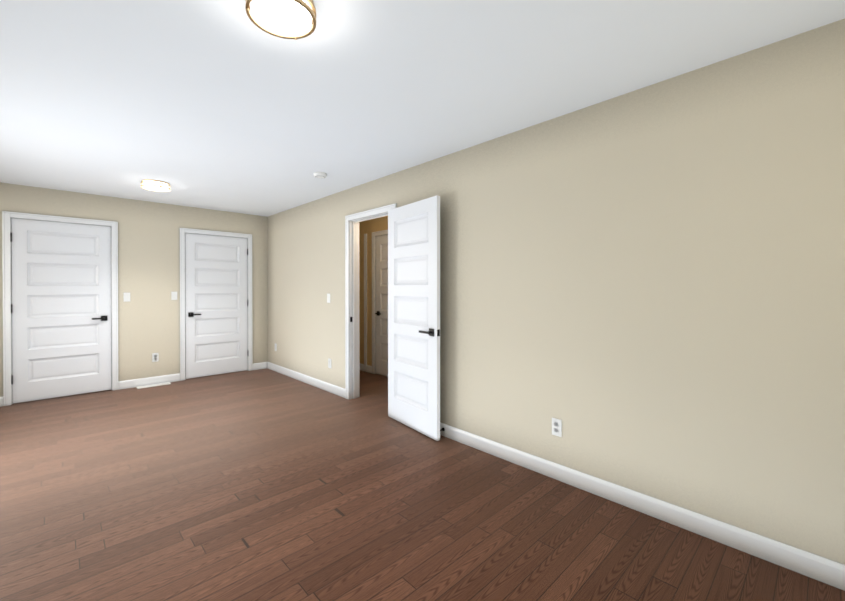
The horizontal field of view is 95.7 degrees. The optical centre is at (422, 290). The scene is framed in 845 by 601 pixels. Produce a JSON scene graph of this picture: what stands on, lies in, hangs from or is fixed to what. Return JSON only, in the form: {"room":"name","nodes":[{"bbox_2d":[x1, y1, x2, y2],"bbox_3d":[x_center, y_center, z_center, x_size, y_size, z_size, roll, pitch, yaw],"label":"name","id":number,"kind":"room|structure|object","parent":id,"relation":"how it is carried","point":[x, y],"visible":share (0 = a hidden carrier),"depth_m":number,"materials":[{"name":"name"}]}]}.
{"room":"empty bedroom","nodes":[
{"label":"empty bedroom","id":0,"kind":"room"},
{"bbox_2d":[0,183,267,396],"bbox_3d":[-3.425,0.039,5.369,4.690,2.440,0.120,0,0,-43],"label":"wall","id":1,"kind":"structure","parent":0,"point":[148,271],"depth_m":5.08,"materials":[{"name":"beige paint"}]},
{"bbox_2d":[10,218,110,402],"bbox_3d":[-4.244,0.226,4.534,0.866,2.050,0.139,0,0,-43],"label":"door","id":2,"kind":"structure","parent":1,"relation":"in","point":[61,309],"depth_m":4.50,"materials":[{"name":"white paint"}]},
{"bbox_2d":[2,211,118,405],"bbox_3d":[-4.263,0.198,4.559,0.988,2.130,0.141,0,0,-43],"label":"door frame","id":3,"kind":"structure","parent":1,"relation":"attached to","point":[6,258],"depth_m":4.24,"materials":[{"name":"white paint"}]},
{"bbox_2d":[123,293,129,301],"bbox_3d":[-3.801,0.086,4.921,0.070,0.115,0.012,0,0,-43],"label":"light switch","id":4,"kind":"object","parent":1,"relation":"attached to","point":[126,296],"visible":1,"depth_m":4.92,"materials":[{"name":"white plastic"}]},
{"bbox_2d":[118,373,179,389],"bbox_3d":[-3.621,1.208,5.097,0.676,0.105,0.014,0,0,-43],"label":"baseboard","id":5,"kind":"structure","parent":1,"relation":"attached to","point":[125,384],"depth_m":5.07,"materials":[{"name":"white paint"}]},
{"bbox_2d":[152,353,158,361],"bbox_3d":[-3.584,0.900,5.134,0.070,0.115,0.008,0,0,-43],"label":"electrical outlet","id":6,"kind":"object","parent":1,"relation":"attached to","point":[155,357],"visible":1,"depth_m":5.13,"materials":[{"name":"white plastic"}]},
{"bbox_2d":[171,292,176,299],"bbox_3d":[-3.423,0.074,5.279,0.070,0.115,0.012,0,0,-43],"label":"light switch","id":7,"kind":"object","parent":1,"relation":"attached to","point":[173,295],"visible":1,"depth_m":5.27,"materials":[{"name":"white plastic"}]},
{"bbox_2d":[185,233,247,378],"bbox_3d":[-3.037,0.220,5.679,0.852,2.050,0.139,0,0,-43],"label":"door","id":8,"kind":"structure","parent":1,"relation":"in","point":[216,326],"depth_m":5.65,"materials":[{"name":"white paint"}]},
{"bbox_2d":[180,228,252,380],"bbox_3d":[-3.061,0.192,5.700,0.974,2.130,0.141,0,0,-43],"label":"door frame","id":9,"kind":"structure","parent":1,"relation":"attached to","point":[183,231],"depth_m":5.52,"materials":[{"name":"white paint"}]},
{"bbox_2d":[359,216,387,365],"bbox_3d":[0.064,0.041,5.012,0.120,2.440,5.200,0,0,-43],"label":"wall","id":10,"kind":"structure","parent":0,"point":[368,227],"depth_m":5.88,"materials":[{"name":"paint"}]},
{"bbox_2d":[364,233,366,371],"bbox_3d":[-0.879,0.191,5.907,0.017,2.130,0.065,0,0,-43],"label":"door frame","id":11,"kind":"structure","parent":10,"relation":"attached to","point":[365,302],"depth_m":5.89,"materials":[{"name":"white paint"}]},
{"bbox_2d":[360,363,371,372],"bbox_3d":[-1.265,1.201,6.321,0.014,0.105,1.481,0,0,-43],"label":"baseboard","id":12,"kind":"structure","parent":10,"relation":"attached to","point":[369,368],"depth_m":5.87,"materials":[{"name":"white paint"}]},
{"bbox_2d":[372,230,387,373],"bbox_3d":[-0.393,0.193,5.478,0.141,2.130,0.934,0,0,-43],"label":"door frame","id":13,"kind":"structure","parent":10,"relation":"attached to","point":[378,233],"depth_m":5.74,"materials":[{"name":"white paint"}]},
{"bbox_2d":[375,235,387,376],"bbox_3d":[-0.414,0.221,5.454,0.139,2.050,0.812,0,0,-43],"label":"door","id":14,"kind":"structure","parent":10,"relation":"in","point":[381,313],"depth_m":5.63,"materials":[{"name":"white paint"}]},
{"bbox_2d":[0,368,844,600],"bbox_3d":[-1.060,1.303,2.884,4.690,0.060,6.990,0,0,-43],"label":"floor","id":15,"kind":"structure","parent":0,"point":[266,484],"depth_m":2.16,"materials":[{"name":"brown wood"}]},
{"bbox_2d":[137,382,170,388],"bbox_3d":[-3.553,1.257,5.063,0.365,0.006,0.113,0,0,-43],"label":"floor vent","id":16,"kind":"object","parent":15,"relation":"in","point":[152,385],"visible":0.98,"depth_m":5.05,"materials":[{"name":"white plastic"}]},
{"bbox_2d":[0,0,844,216],"bbox_3d":[-1.060,-1.197,2.870,4.690,0.060,6.990,0,0,-43],"label":"ceiling","id":17,"kind":"structure","parent":0,"point":[225,105],"depth_m":2.11,"materials":[{"name":"white paint"}]},
{"bbox_2d":[141,179,169,191],"bbox_3d":[-2.909,-1.137,4.175,0.266,0.075,0.266,0,0,-43],"label":"ceiling light","id":18,"kind":"object","parent":17,"relation":"attached to","point":[155,185],"visible":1,"depth_m":4.11,"materials":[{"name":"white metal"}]},
{"bbox_2d":[245,0,315,39],"bbox_3d":[-0.564,-1.122,1.535,0.266,0.075,0.266,0,0,-43],"label":"ceiling light","id":19,"kind":"object","parent":17,"relation":"attached to","point":[291,19],"visible":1,"depth_m":1.53,"materials":[{"name":"white glass"}]},
{"bbox_2d":[313,172,326,177],"bbox_3d":[-1.028,-1.154,3.845,0.132,0.037,0.132,0,0,-43],"label":"smoke detector","id":20,"kind":"object","parent":17,"relation":"attached to","point":[320,174],"visible":1,"depth_m":3.80,"materials":[{"name":"white plastic"}]},
{"bbox_2d":[268,19,844,563],"bbox_3d":[-0.087,0.048,3.718,0.120,2.440,6.870,0,0,-43],"label":"wall","id":21,"kind":"structure","parent":0,"point":[642,289],"depth_m":2.15,"materials":[{"name":"beige paint"}]},
{"bbox_2d":[264,362,344,397],"bbox_3d":[-1.695,1.206,5.322,0.014,0.105,2.339,0,0,-43],"label":"baseboard","id":22,"kind":"structure","parent":21,"relation":"attached to","point":[323,385],"depth_m":5.16,"materials":[{"name":"white paint"}]},
{"bbox_2d":[345,203,396,399],"bbox_3d":[-0.526,0.200,4.181,0.162,2.130,0.916,0,0,-43],"label":"door frame","id":23,"kind":"structure","parent":21,"relation":"attached to","point":[354,313],"depth_m":4.45,"materials":[{"name":"white paint"}]},
{"bbox_2d":[388,195,440,440],"bbox_3d":[-0.100,0.232,3.516,0.139,2.050,0.794,0,0,-36],"label":"door","id":24,"kind":"structure","parent":21,"relation":"in","point":[414,331],"depth_m":3.45,"materials":[{"name":"white paint"}]},
{"bbox_2d":[552,417,561,436],"bbox_3d":[0.906,0.924,2.583,0.008,0.115,0.070,0,0,-43],"label":"electrical outlet","id":25,"kind":"object","parent":21,"relation":"attached to","point":[556,427],"visible":1,"depth_m":2.58,"materials":[{"name":"white plastic"}]},
{"bbox_2d":[440,422,844,590],"bbox_3d":[0.943,1.222,2.541,0.014,0.105,3.495,0,0,-43],"label":"baseboard","id":26,"kind":"structure","parent":21,"relation":"attached to","point":[814,566],"depth_m":2.07,"materials":[{"name":"white paint"}]}
]}

